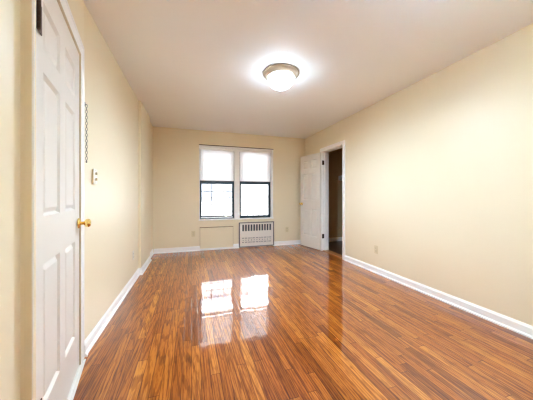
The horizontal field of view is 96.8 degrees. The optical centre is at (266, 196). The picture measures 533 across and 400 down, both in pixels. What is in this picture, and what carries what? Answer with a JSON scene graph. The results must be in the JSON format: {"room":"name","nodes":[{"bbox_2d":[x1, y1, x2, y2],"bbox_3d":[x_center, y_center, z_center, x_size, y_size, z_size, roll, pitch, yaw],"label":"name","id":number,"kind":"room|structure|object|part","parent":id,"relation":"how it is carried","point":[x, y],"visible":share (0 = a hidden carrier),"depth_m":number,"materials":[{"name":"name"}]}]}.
{"room":"empty living room","nodes":[
{"label":"empty living room","id":0,"kind":"room"},
{"bbox_2d":[0,0,19,399],"bbox_3d":[-0.737,-0.125,-0.146,0.350,2.470,1.966,0,0,-18],"label":"wall","id":1,"kind":"structure","parent":0,"point":[9,9],"depth_m":0.78,"materials":[{"name":"beige paint"}]},
{"bbox_2d":[20,0,83,399],"bbox_3d":[-1.120,-0.125,1.220,0.140,2.470,0.934,0,0,-29],"label":"wall","id":2,"kind":"structure","parent":0,"point":[76,6],"depth_m":0.83,"materials":[{"name":"beige paint"}]},
{"bbox_2d":[24,0,35,399],"bbox_3d":[-0.864,-0.125,0.840,0.064,2.470,0.020,0,0,-18],"label":"trim","id":3,"kind":"structure","parent":2,"relation":"attached to","point":[27,3],"depth_m":0.84,"materials":[{"name":"beige paint"}]},
{"bbox_2d":[32,0,83,399],"bbox_3d":[-1.105,0.045,1.200,0.149,2.130,0.894,0,0,-29],"label":"door frame","id":4,"kind":"structure","parent":2,"relation":"attached to","point":[63,4],"depth_m":1.54,"materials":[{"name":"white paint"}]},
{"bbox_2d":[36,0,90,399],"bbox_3d":[-1.020,0.088,1.211,0.105,2.020,0.766,0,0,-29],"label":"door","id":5,"kind":"structure","parent":2,"relation":"in","point":[58,222],"depth_m":1.12,"materials":[{"name":"white paint"}]},
{"bbox_3d":[-1.156,0.170,1.516,0.052,0.055,0.055,0,0,-29],"label":"knob","id":6,"kind":"part","parent":5,"relation":"part of","materials":[{"name":"gold metal"}]},
{"bbox_2d":[84,4,152,340],"bbox_3d":[-1.833,-0.125,3.229,0.175,2.470,3.317,0,0,-18],"label":"wall","id":7,"kind":"structure","parent":0,"point":[111,204],"depth_m":2.23,"materials":[{"name":"beige paint"}]},
{"bbox_2d":[84,102,87,162],"bbox_3d":[-1.272,-0.450,1.666,0.022,0.428,0.016,0,0,-18],"label":"chain","id":8,"kind":"object","parent":7,"relation":"hanging from","point":[85,104],"visible":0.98,"depth_m":1.66,"materials":[{"name":"metal"}]},
{"bbox_2d":[92,168,97,183],"bbox_3d":[-1.318,-0.154,1.822,0.028,0.116,0.072,0,0,-18],"label":"light switch","id":9,"kind":"object","parent":7,"relation":"attached to","point":[94,171],"visible":1,"depth_m":1.80,"materials":[{"name":"beige plastic"}]},
{"bbox_3d":[-1.319,-0.154,1.822,0.005,0.116,0.072,0,0,-18],"label":"plate","id":10,"kind":"part","parent":9,"relation":"part of","materials":[{"name":"white plastic"}]},
{"bbox_2d":[84,249,153,356],"bbox_3d":[-1.711,1.063,3.116,0.059,0.094,3.106,0,0,-18],"label":"baseboard","id":11,"kind":"structure","parent":7,"relation":"attached to","point":[91,339],"depth_m":2.17,"materials":[{"name":"white paint"}]},
{"bbox_2d":[153,126,304,252],"bbox_3d":[-0.688,-0.125,5.200,3.550,2.470,0.250,0,0,-18],"label":"wall","id":12,"kind":"structure","parent":0,"point":[175,150],"depth_m":4.82,"materials":[{"name":"beige paint"}]},
{"bbox_2d":[200,226,232,250],"bbox_3d":[-1.038,0.871,4.947,0.690,0.478,0.022,0,0,-18],"label":"access panel","id":13,"kind":"object","parent":12,"relation":"attached to","point":[211,238],"visible":1,"depth_m":4.94,"materials":[{"name":"beige paint"}]},
{"bbox_2d":[154,240,299,253],"bbox_3d":[-0.635,1.063,5.073,3.246,0.094,0.024,0,0,-18],"label":"baseboard","id":14,"kind":"structure","parent":12,"relation":"attached to","point":[291,242],"depth_m":4.79,"materials":[{"name":"white paint"}]},
{"bbox_2d":[199,144,273,220],"bbox_3d":[-0.651,-0.285,5.199,1.624,1.567,0.254,0,0,-18],"label":"window","id":15,"kind":"structure","parent":12,"relation":"in","point":[201,182],"depth_m":5.12,"materials":[{"name":"metal"}]},
{"bbox_2d":[202,184,231,215],"bbox_3d":[-1.070,0.080,5.181,0.789,0.756,0.014,0,0,-18],"label":"guard","id":16,"kind":"object","parent":15,"relation":"attached to","point":[211,191],"visible":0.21,"depth_m":5.18,"materials":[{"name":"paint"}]},
{"bbox_2d":[200,147,233,181],"bbox_3d":[-1.045,-0.673,5.029,0.714,0.703,0.050,0,0,-18],"label":"window blind","id":17,"kind":"object","parent":15,"relation":"attached to","point":[216,164],"visible":0.88,"depth_m":5.03,"materials":[{"name":"white fabric"}]},
{"bbox_3d":[-0.616,-1.062,5.090,1.612,0.014,0.024,0,0,-18],"label":"head moulding","id":18,"kind":"part","parent":15,"relation":"part of","materials":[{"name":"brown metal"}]},
{"bbox_3d":[-0.651,0.486,5.199,1.624,0.024,0.254,0,0,-18],"label":"window sill","id":19,"kind":"part","parent":15,"relation":"part of","materials":[{"name":"white paint"}]},
{"bbox_2d":[240,182,269,217],"bbox_3d":[-0.269,-0.268,5.348,0.718,1.500,0.120,0,0,-18],"label":"window frame","id":20,"kind":"structure","parent":15,"relation":"attached to","point":[241,183],"depth_m":5.33,"materials":[{"name":"metal"}]},
{"bbox_2d":[240,150,270,181],"bbox_3d":[-0.248,-0.673,5.282,0.706,0.703,0.050,0,0,-18],"label":"window blind","id":21,"kind":"object","parent":15,"relation":"attached to","point":[254,165],"visible":1,"depth_m":5.28,"materials":[{"name":"white fabric"}]},
{"bbox_2d":[247,197,267,214],"bbox_3d":[-0.304,0.230,5.423,0.799,0.456,0.014,0,0,-18],"label":"guard","id":22,"kind":"object","parent":15,"relation":"attached to","point":[247,197],"visible":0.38,"depth_m":5.42,"materials":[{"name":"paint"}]},
{"bbox_2d":[239,221,273,247],"bbox_3d":[-0.224,0.828,5.237,0.799,0.540,0.100,0,0,-18],"label":"wall heater","id":23,"kind":"object","parent":12,"relation":"attached to","point":[251,234],"visible":1,"depth_m":5.20,"materials":[{"name":"grey metal"}]},
{"bbox_2d":[73,241,532,399],"bbox_3d":[0.842,1.157,2.359,5.070,0.106,6.190,0,0,-18],"label":"floor","id":24,"kind":"structure","parent":0,"point":[297,321],"depth_m":1.84,"materials":[{"name":"brown wood"}]},
{"bbox_2d":[67,359,85,399],"bbox_3d":[-1.042,1.104,1.235,0.032,0.012,0.836,0,0,-29],"label":"threshold","id":25,"kind":"object","parent":24,"relation":"on","point":[80,368],"visible":0.78,"depth_m":1.40,"materials":[{"name":"wood"}]},
{"bbox_2d":[83,0,532,138],"bbox_3d":[0.811,-1.420,2.455,5.070,0.120,6.390,0,0,-18],"label":"ceiling","id":26,"kind":"structure","parent":0,"point":[190,64],"depth_m":2.17,"materials":[{"name":"paint"}]},
{"bbox_2d":[263,64,298,90],"bbox_3d":[0.160,-1.263,2.613,0.398,0.194,0.398,0,0,-18],"label":"ceiling light","id":27,"kind":"object","parent":26,"relation":"attached to","point":[279,74],"visible":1,"depth_m":2.56,"materials":[{"name":"white glass"}]},
{"bbox_2d":[329,148,341,237],"bbox_3d":[1.907,-0.125,4.858,1.190,2.470,2.210,0,0,-18],"label":"wall","id":28,"kind":"structure","parent":0,"point":[335,157],"depth_m":5.85,"materials":[{"name":"beige paint"}]},
{"bbox_2d":[329,237,341,241],"bbox_3d":[1.859,1.057,4.843,1.090,0.094,2.010,0,0,-18],"label":"baseboard","id":29,"kind":"structure","parent":28,"relation":"attached to","point":[333,238],"depth_m":5.83,"materials":[{"name":"white paint"}]},
{"bbox_2d":[305,23,532,325],"bbox_3d":[1.835,-0.125,2.884,0.140,2.470,6.190,0,0,-18],"label":"wall","id":30,"kind":"structure","parent":0,"point":[439,169],"depth_m":2.42,"materials":[{"name":"beige paint"}]},
{"bbox_2d":[299,152,320,249],"bbox_3d":[0.955,0.098,5.115,0.167,2.000,0.668,0,0,-30],"label":"door","id":31,"kind":"structure","parent":30,"relation":"in","point":[310,165],"depth_m":5.09,"materials":[{"name":"white paint"}]},
{"bbox_2d":[320,140,344,259],"bbox_3d":[1.304,0.063,4.525,0.161,2.094,0.822,0,0,-18],"label":"door frame","id":32,"kind":"structure","parent":30,"relation":"attached to","point":[324,151],"depth_m":4.83,"materials":[{"name":"white paint"}]},
{"bbox_2d":[374,245,377,253],"bbox_3d":[1.585,0.767,3.424,0.010,0.117,0.072,0,0,-18],"label":"wall outlet","id":33,"kind":"object","parent":30,"relation":"attached to","point":[375,246],"visible":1,"depth_m":3.42,"materials":[{"name":"beige plastic"}]},
{"bbox_2d":[344,255,532,338],"bbox_3d":[1.798,1.063,2.728,0.024,0.094,5.916,0,0,-18],"label":"baseboard","id":34,"kind":"structure","parent":30,"relation":"attached to","point":[524,329],"depth_m":2.38,"materials":[{"name":"white paint"}]},
{"label":"outside","id":35,"kind":"structure","parent":0,"visible":0},
{"bbox_3d":[-5.140,7.210,32.778,70.000,0.200,54.400,0,0,-18],"label":"ground","id":36,"kind":"structure","parent":35,"visible":0},
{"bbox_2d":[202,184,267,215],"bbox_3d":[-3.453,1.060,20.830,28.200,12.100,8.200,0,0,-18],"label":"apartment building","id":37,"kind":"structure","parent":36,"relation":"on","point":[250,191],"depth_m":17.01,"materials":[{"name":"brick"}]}
]}

